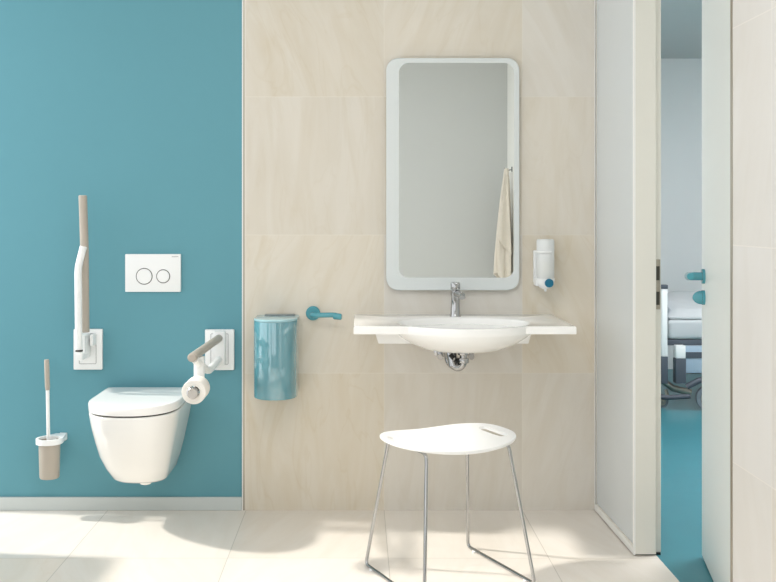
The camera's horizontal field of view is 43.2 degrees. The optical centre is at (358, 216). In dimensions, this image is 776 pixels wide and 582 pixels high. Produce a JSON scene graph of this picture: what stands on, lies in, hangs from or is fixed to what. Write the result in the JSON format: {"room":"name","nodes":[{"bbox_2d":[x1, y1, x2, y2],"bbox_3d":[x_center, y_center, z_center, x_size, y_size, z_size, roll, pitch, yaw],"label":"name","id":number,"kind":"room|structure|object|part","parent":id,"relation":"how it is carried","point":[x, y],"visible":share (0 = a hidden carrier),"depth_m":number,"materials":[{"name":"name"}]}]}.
{"room":"accessible hospital bathroom","nodes":[
{"label":"accessible hospital bathroom","id":0,"kind":"room"},
{"bbox_2d":[0,0,241,496],"bbox_3d":[-1.194,-0.176,4.343,1.372,2.900,0.154,0,0,0],"label":"wall","id":1,"kind":"structure","parent":0,"point":[132,107],"depth_m":4.27,"materials":[{"name":"paint"}]},
{"bbox_2d":[36,433,66,479],"bbox_3d":[-1.315,1.023,4.189,0.112,0.170,0.160,0,0,0],"label":"toilet brush holder","id":2,"kind":"object","parent":1,"relation":"attached to","point":[49,450],"visible":0.99,"depth_m":4.13,"materials":[{"name":"beige plastic"}]},
{"bbox_2d":[44,359,49,439],"bbox_3d":[-1.317,0.855,4.165,0.054,0.499,0.054,0,0,0],"label":"toilet brush","id":3,"kind":"object","parent":2,"relation":"in","point":[46,361],"visible":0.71,"depth_m":4.16,"materials":[{"name":"white plastic"}]},
{"bbox_2d":[39,438,59,479],"bbox_3d":[-1.315,1.028,4.165,0.090,0.159,0.090,0,0,0],"label":"cup","id":4,"kind":"object","parent":2,"relation":"on","point":[49,450],"depth_m":4.13,"materials":[{"name":"beige plastic"}]},
{"bbox_2d":[74,195,102,369],"bbox_3d":[-1.175,0.285,4.173,0.125,0.753,0.185,0,0,0],"label":"support rail","id":5,"kind":"object","parent":1,"relation":"attached to","point":[88,343],"visible":1,"depth_m":4.12,"materials":[{"name":"white plastic"}]},
{"bbox_3d":[-1.164,0.345,4.098,0.050,0.450,0.034,0,0,0],"label":"support arm","id":6,"kind":"part","parent":5,"relation":"part of","materials":[{"name":"white plastic"}]},
{"bbox_3d":[-1.160,0.198,4.138,0.041,0.579,0.060,0,0,0],"label":"rail","id":7,"kind":"part","parent":5,"relation":"part of","materials":[{"name":"beige plastic"}]},
{"bbox_3d":[-1.175,0.574,4.256,0.125,0.176,0.020,0,0,0],"label":"wall plate","id":8,"kind":"part","parent":5,"relation":"part of","materials":[{"name":"white plastic"}]},
{"bbox_2d":[0,497,241,509],"bbox_3d":[-1.145,1.246,4.259,1.271,0.057,0.014,0,0,0],"label":"baseboard","id":9,"kind":"structure","parent":1,"relation":"attached to","point":[6,503],"depth_m":4.25,"materials":[{"name":"tile"}]},
{"bbox_2d":[88,387,190,484],"bbox_3d":[-0.906,0.923,4.019,0.365,0.374,0.486,0,0,0],"label":"toilet","id":10,"kind":"object","parent":1,"relation":"attached to","point":[139,432],"visible":1,"depth_m":3.88,"materials":[{"name":"white ceramic"}]},
{"bbox_3d":[-0.906,0.754,4.005,0.365,0.036,0.459,0,0,0],"label":"lid","id":11,"kind":"part","parent":10,"relation":"part of","materials":[{"name":"white ceramic"}]},
{"bbox_2d":[125,254,180,291],"bbox_3d":[-0.894,0.243,4.258,0.241,0.164,0.021,0,0,0],"label":"flush plate","id":12,"kind":"object","parent":1,"relation":"attached to","point":[143,272],"visible":1,"depth_m":4.25,"materials":[{"name":"white plastic"}]},
{"bbox_2d":[187,329,234,398],"bbox_3d":[-0.605,0.576,3.915,0.127,0.176,0.702,0,0,0],"label":"support rail","id":13,"kind":"object","parent":1,"relation":"attached to","point":[218,348],"visible":0.91,"depth_m":4.21,"materials":[{"name":"white plastic"}]},
{"bbox_3d":[-0.606,0.642,3.572,0.043,0.043,0.016,0,0,0],"label":"knob","id":14,"kind":"part","parent":13,"relation":"part of","materials":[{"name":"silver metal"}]},
{"bbox_2d":[182,376,209,403],"bbox_3d":[-0.606,0.642,3.642,0.090,0.090,0.100,0,0,0],"label":"toilet roll","id":15,"kind":"object","parent":13,"relation":"hanging from","point":[202,383],"visible":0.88,"depth_m":3.59,"materials":[{"name":"paper"}]},
{"bbox_3d":[-0.606,0.591,3.661,0.041,0.125,0.152,0,0,0],"label":"roll holder arm","id":16,"kind":"part","parent":13,"relation":"part of","materials":[{"name":"white plastic"}]},
{"bbox_3d":[-0.607,0.518,3.915,0.033,0.041,0.670,0,0,1],"label":"rail","id":17,"kind":"part","parent":13,"relation":"part of","materials":[{"name":"beige plastic"}]},
{"bbox_3d":[-0.604,0.569,3.932,0.038,0.120,0.636,0,0,0],"label":"support arm","id":18,"kind":"part","parent":13,"relation":"part of","materials":[{"name":"white plastic"}]},
{"bbox_3d":[-0.605,0.576,4.256,0.127,0.176,0.020,0,0,0],"label":"wall plate","id":19,"kind":"part","parent":13,"relation":"part of","materials":[{"name":"white plastic"}]},
{"bbox_2d":[242,0,242,509],"bbox_3d":[-0.506,-0.176,4.267,0.004,2.900,0.026,0,0,0],"label":"trim","id":20,"kind":"structure","parent":1,"relation":"attached to","point":[242,0],"depth_m":4.25,"materials":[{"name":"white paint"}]},
{"bbox_2d":[0,369,712,581],"bbox_3d":[1.660,1.304,3.700,7.080,0.060,9.200,0,0,0],"label":"floor","id":21,"kind":"structure","parent":0,"point":[36,545],"depth_m":3.82,"materials":[{"name":"tile"}]},
{"bbox_2d":[365,423,535,581],"bbox_3d":[0.316,1.022,3.482,0.482,0.503,0.436,0,0,-26],"label":"stool","id":22,"kind":"object","parent":21,"relation":"on","point":[466,439],"visible":1,"depth_m":3.47,"materials":[{"name":"white plastic"}]},
{"bbox_3d":[0.099,1.032,3.511,0.206,0.483,0.054,0,0,42],"label":"leg","id":23,"kind":"part","parent":22,"relation":"part of","materials":[{"name":"silver metal"}]},
{"bbox_3d":[0.204,1.032,3.293,0.054,0.483,0.206,0,0,-4],"label":"leg","id":24,"kind":"part","parent":22,"relation":"part of","materials":[{"name":"silver metal"}]},
{"bbox_3d":[0.316,0.790,3.482,0.482,0.039,0.384,0,0,-26],"label":"seat","id":25,"kind":"part","parent":22,"relation":"part of","materials":[{"name":"white plastic"}]},
{"bbox_3d":[0.428,1.032,3.671,0.054,0.483,0.206,0,0,-4],"label":"leg","id":26,"kind":"part","parent":22,"relation":"part of","materials":[{"name":"silver metal"}]},
{"bbox_3d":[0.533,1.032,3.453,0.206,0.483,0.054,0,0,42],"label":"leg","id":27,"kind":"part","parent":22,"relation":"part of","materials":[{"name":"silver metal"}]},
{"bbox_2d":[661,284,701,408],"bbox_3d":[3.022,0.799,6.876,2.116,0.950,0.952,0,0,0],"label":"hospital bed","id":28,"kind":"object","parent":21,"relation":"on","point":[687,353],"visible":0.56,"depth_m":6.45,"materials":[{"name":"white paint"}]},
{"bbox_3d":[2.011,0.697,6.470,0.042,0.445,0.040,0,0,0],"label":"post","id":29,"kind":"part","parent":28,"relation":"part of","materials":[{"name":"white paint"}]},
{"bbox_3d":[2.011,1.009,6.470,0.046,0.180,0.044,0,0,0],"label":"post","id":30,"kind":"part","parent":28,"relation":"part of","materials":[{"name":"grey plastic"}]},
{"bbox_2d":[667,318,701,338],"bbox_3d":[3.040,0.744,6.900,2.000,0.135,0.860,0,0,0],"label":"mattress","id":31,"kind":"object","parent":28,"relation":"on","point":[676,328],"visible":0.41,"depth_m":6.47,"materials":[{"name":"fabric"}]},
{"bbox_2d":[667,291,701,318],"bbox_3d":[2.675,0.594,6.900,1.250,0.160,0.840,0,0,0],"label":"duvet","id":32,"kind":"object","parent":31,"relation":"on","point":[680,304],"visible":0.24,"depth_m":6.59,"materials":[{"name":"fabric"}]},
{"bbox_3d":[3.045,0.831,6.900,2.010,0.037,0.840,0,0,0],"label":"mattress frame","id":33,"kind":"part","parent":28,"relation":"part of","materials":[{"name":"grey plastic"}]},
{"bbox_3d":[3.085,0.939,6.465,1.930,0.180,0.030,0,0,0],"label":"panel","id":34,"kind":"part","parent":28,"relation":"part of","materials":[{"name":"blue"}]},
{"bbox_2d":[245,0,593,509],"bbox_3d":[0.321,-0.176,4.338,1.633,2.900,0.164,0,0,0],"label":"tiled wall","id":35,"kind":"structure","parent":0,"point":[315,70],"depth_m":4.26,"materials":[{"name":"tile"}]},
{"bbox_2d":[243,0,244,509],"bbox_3d":[-0.500,-0.176,4.268,0.008,2.900,0.024,0,0,0],"label":"trim","id":36,"kind":"structure","parent":35,"relation":"attached to","point":[243,0],"depth_m":4.26,"materials":[{"name":"metal"}]},
{"bbox_2d":[254,314,298,400],"bbox_3d":[-0.352,0.589,4.146,0.185,0.338,0.223,0,0,0],"label":"waste bin","id":37,"kind":"object","parent":35,"relation":"attached to","point":[276,336],"visible":1,"depth_m":4.05,"materials":[{"name":"teal"}]},
{"bbox_3d":[-0.352,0.430,4.146,0.185,0.011,0.223,0,0,0],"label":"lid","id":38,"kind":"part","parent":37,"relation":"part of","materials":[{"name":"white"}]},
{"bbox_2d":[306,306,341,319],"bbox_3d":[-0.152,0.417,4.217,0.165,0.062,0.073,0,0,7],"label":"wall hook","id":39,"kind":"object","parent":35,"relation":"attached to","point":[313,312],"visible":1,"depth_m":4.19,"materials":[{"name":"teal plastic"}]},
{"bbox_3d":[-0.150,0.422,4.198,0.153,0.028,0.054,0,0,23],"label":"arm","id":40,"kind":"part","parent":39,"relation":"part of","materials":[{"name":"teal plastic"}]},
{"bbox_2d":[434,351,443,359],"bbox_3d":[0.347,0.556,4.211,0.046,0.105,0.092,0,0,0],"label":"angle valve","id":41,"kind":"object","parent":35,"relation":"attached to","point":[439,355],"visible":0.51,"depth_m":4.17,"materials":[{"name":"silver metal"}]},
{"bbox_3d":[0.347,0.594,4.183,0.027,0.026,0.035,0,0,0],"label":"knob","id":42,"kind":"part","parent":41,"relation":"part of","materials":[{"name":"silver metal"}]},
{"bbox_2d":[386,58,518,289],"bbox_3d":[0.405,-0.185,4.241,0.574,1.002,0.032,0,0,0],"label":"wall mirror","id":43,"kind":"object","parent":35,"relation":"attached to","point":[452,124],"visible":0.99,"depth_m":4.22,"materials":[{"name":"white mirror"}]},
{"bbox_2d":[354,314,575,353],"bbox_3d":[0.408,0.481,3.969,0.859,0.118,0.579,0,0,0],"label":"washbasin","id":44,"kind":"object","parent":35,"relation":"attached to","point":[467,333],"visible":1,"depth_m":3.80,"materials":[{"name":"white ceramic"}]},
{"bbox_2d":[442,352,468,370],"bbox_3d":[0.381,0.583,4.112,0.089,0.095,0.303,0,0,-11],"label":"trap","id":45,"kind":"object","parent":44,"relation":"attached to","point":[455,363],"visible":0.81,"depth_m":3.98,"materials":[{"name":"silver metal"}]},
{"bbox_2d":[450,282,464,316],"bbox_3d":[0.418,0.348,4.113,0.047,0.147,0.143,0,0,-11],"label":"tap","id":46,"kind":"object","parent":44,"relation":"on","point":[456,294],"visible":1,"depth_m":4.14,"materials":[{"name":"silver metal"}]},
{"bbox_3d":[0.419,0.326,4.101,0.028,0.033,0.120,0,0,-9],"label":"spout","id":47,"kind":"part","parent":46,"relation":"part of","materials":[{"name":"silver metal"}]},
{"bbox_2d":[354,314,575,336],"bbox_3d":[0.408,0.469,3.969,0.859,0.094,0.579,0,0,0],"label":"countertop","id":48,"kind":"structure","parent":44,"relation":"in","point":[381,325],"depth_m":3.92,"materials":[{"name":"white ceramic"}]},
{"bbox_2d":[467,353,474,359],"bbox_3d":[0.478,0.556,4.211,0.046,0.105,0.092,0,0,0],"label":"angle valve","id":49,"kind":"object","parent":35,"relation":"attached to","point":[470,356],"visible":0.4,"depth_m":4.17,"materials":[{"name":"silver metal"}]},
{"bbox_2d":[533,239,554,291],"bbox_3d":[0.794,0.206,4.200,0.085,0.224,0.114,0,0,0],"label":"soap dispenser","id":50,"kind":"object","parent":35,"relation":"attached to","point":[543,256],"visible":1,"depth_m":4.16,"materials":[{"name":"white plastic"}]},
{"bbox_2d":[536,239,553,278],"bbox_3d":[0.797,0.178,4.190,0.075,0.168,0.075,0,0,0],"label":"bottle","id":51,"kind":"object","parent":50,"relation":"on","point":[544,247],"depth_m":4.16,"materials":[{"name":"white plastic"}]},
{"bbox_2d":[594,0,634,554],"bbox_3d":[1.043,-0.178,3.968,0.033,2.896,0.573,0,0,-1],"label":"wall","id":52,"kind":"structure","parent":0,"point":[614,17],"depth_m":3.96,"materials":[{"name":"white paint"}]},
{"bbox_2d":[661,59,701,368],"bbox_3d":[3.168,-0.036,8.250,4.063,2.620,0.100,0,0,0],"label":"wall","id":53,"kind":"structure","parent":0,"point":[681,79],"depth_m":8.20,"materials":[{"name":"white paint"}]},
{"bbox_2d":[661,0,701,58],"bbox_3d":[3.168,-1.366,5.250,4.063,0.080,6.100,0,0,0],"label":"ceiling","id":54,"kind":"structure","parent":0,"point":[681,20],"depth_m":6.93,"materials":[{"name":"white paint"}]},
{"bbox_2d":[733,0,775,581],"bbox_3d":[1.086,-0.176,2.458,0.102,2.900,0.515,0,0,0],"label":"wall","id":55,"kind":"structure","parent":0,"point":[754,21],"depth_m":2.56,"materials":[{"name":"paint"}]},
{"bbox_2d":[684,0,729,581],"bbox_3d":[1.175,0.010,3.206,0.116,2.512,0.948,0,0,11],"label":"door","id":56,"kind":"structure","parent":55,"relation":"in","point":[714,296],"depth_m":3.38,"materials":[{"name":"white wood"}]},
{"bbox_3d":[1.223,0.217,3.575,0.066,0.032,0.101,0,0,11],"label":"handle","id":57,"kind":"part","parent":56,"relation":"part of","materials":[{"name":"teal plastic"}]},
{"bbox_2d":[730,0,732,581],"bbox_3d":[1.085,-0.176,2.721,0.104,2.900,0.012,0,0,0],"label":"trim","id":58,"kind":"structure","parent":55,"relation":"attached to","point":[731,1],"depth_m":2.72,"materials":[{"name":"wood"}]},
{"bbox_3d":[1.086,-1.451,3.204,0.102,0.350,0.955,0,0,0],"label":"wall","id":59,"kind":"structure","parent":0,"visible":0},
{"bbox_2d":[596,0,660,553],"bbox_3d":[1.088,-0.178,3.969,0.117,2.896,0.575,0,0,-1],"label":"door frame","id":60,"kind":"structure","parent":59,"relation":"in","point":[645,10],"depth_m":3.68,"materials":[{"name":"beige paint"}]},
{"bbox_2d":[635,552,660,554],"bbox_3d":[1.088,1.270,3.972,0.098,0.008,0.556,0,0,0],"label":"trim","id":61,"kind":"structure","parent":60,"relation":"attached to","point":[657,553],"depth_m":3.69,"materials":[{"name":"grey metal"}]},
{"bbox_2d":[656,259,659,308],"bbox_3d":[1.128,0.255,3.702,0.020,0.189,0.006,0,0,0],"label":"strike plate","id":62,"kind":"object","parent":60,"relation":"attached to","point":[657,260],"visible":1,"depth_m":3.70,"materials":[{"name":"metal"}]}
]}

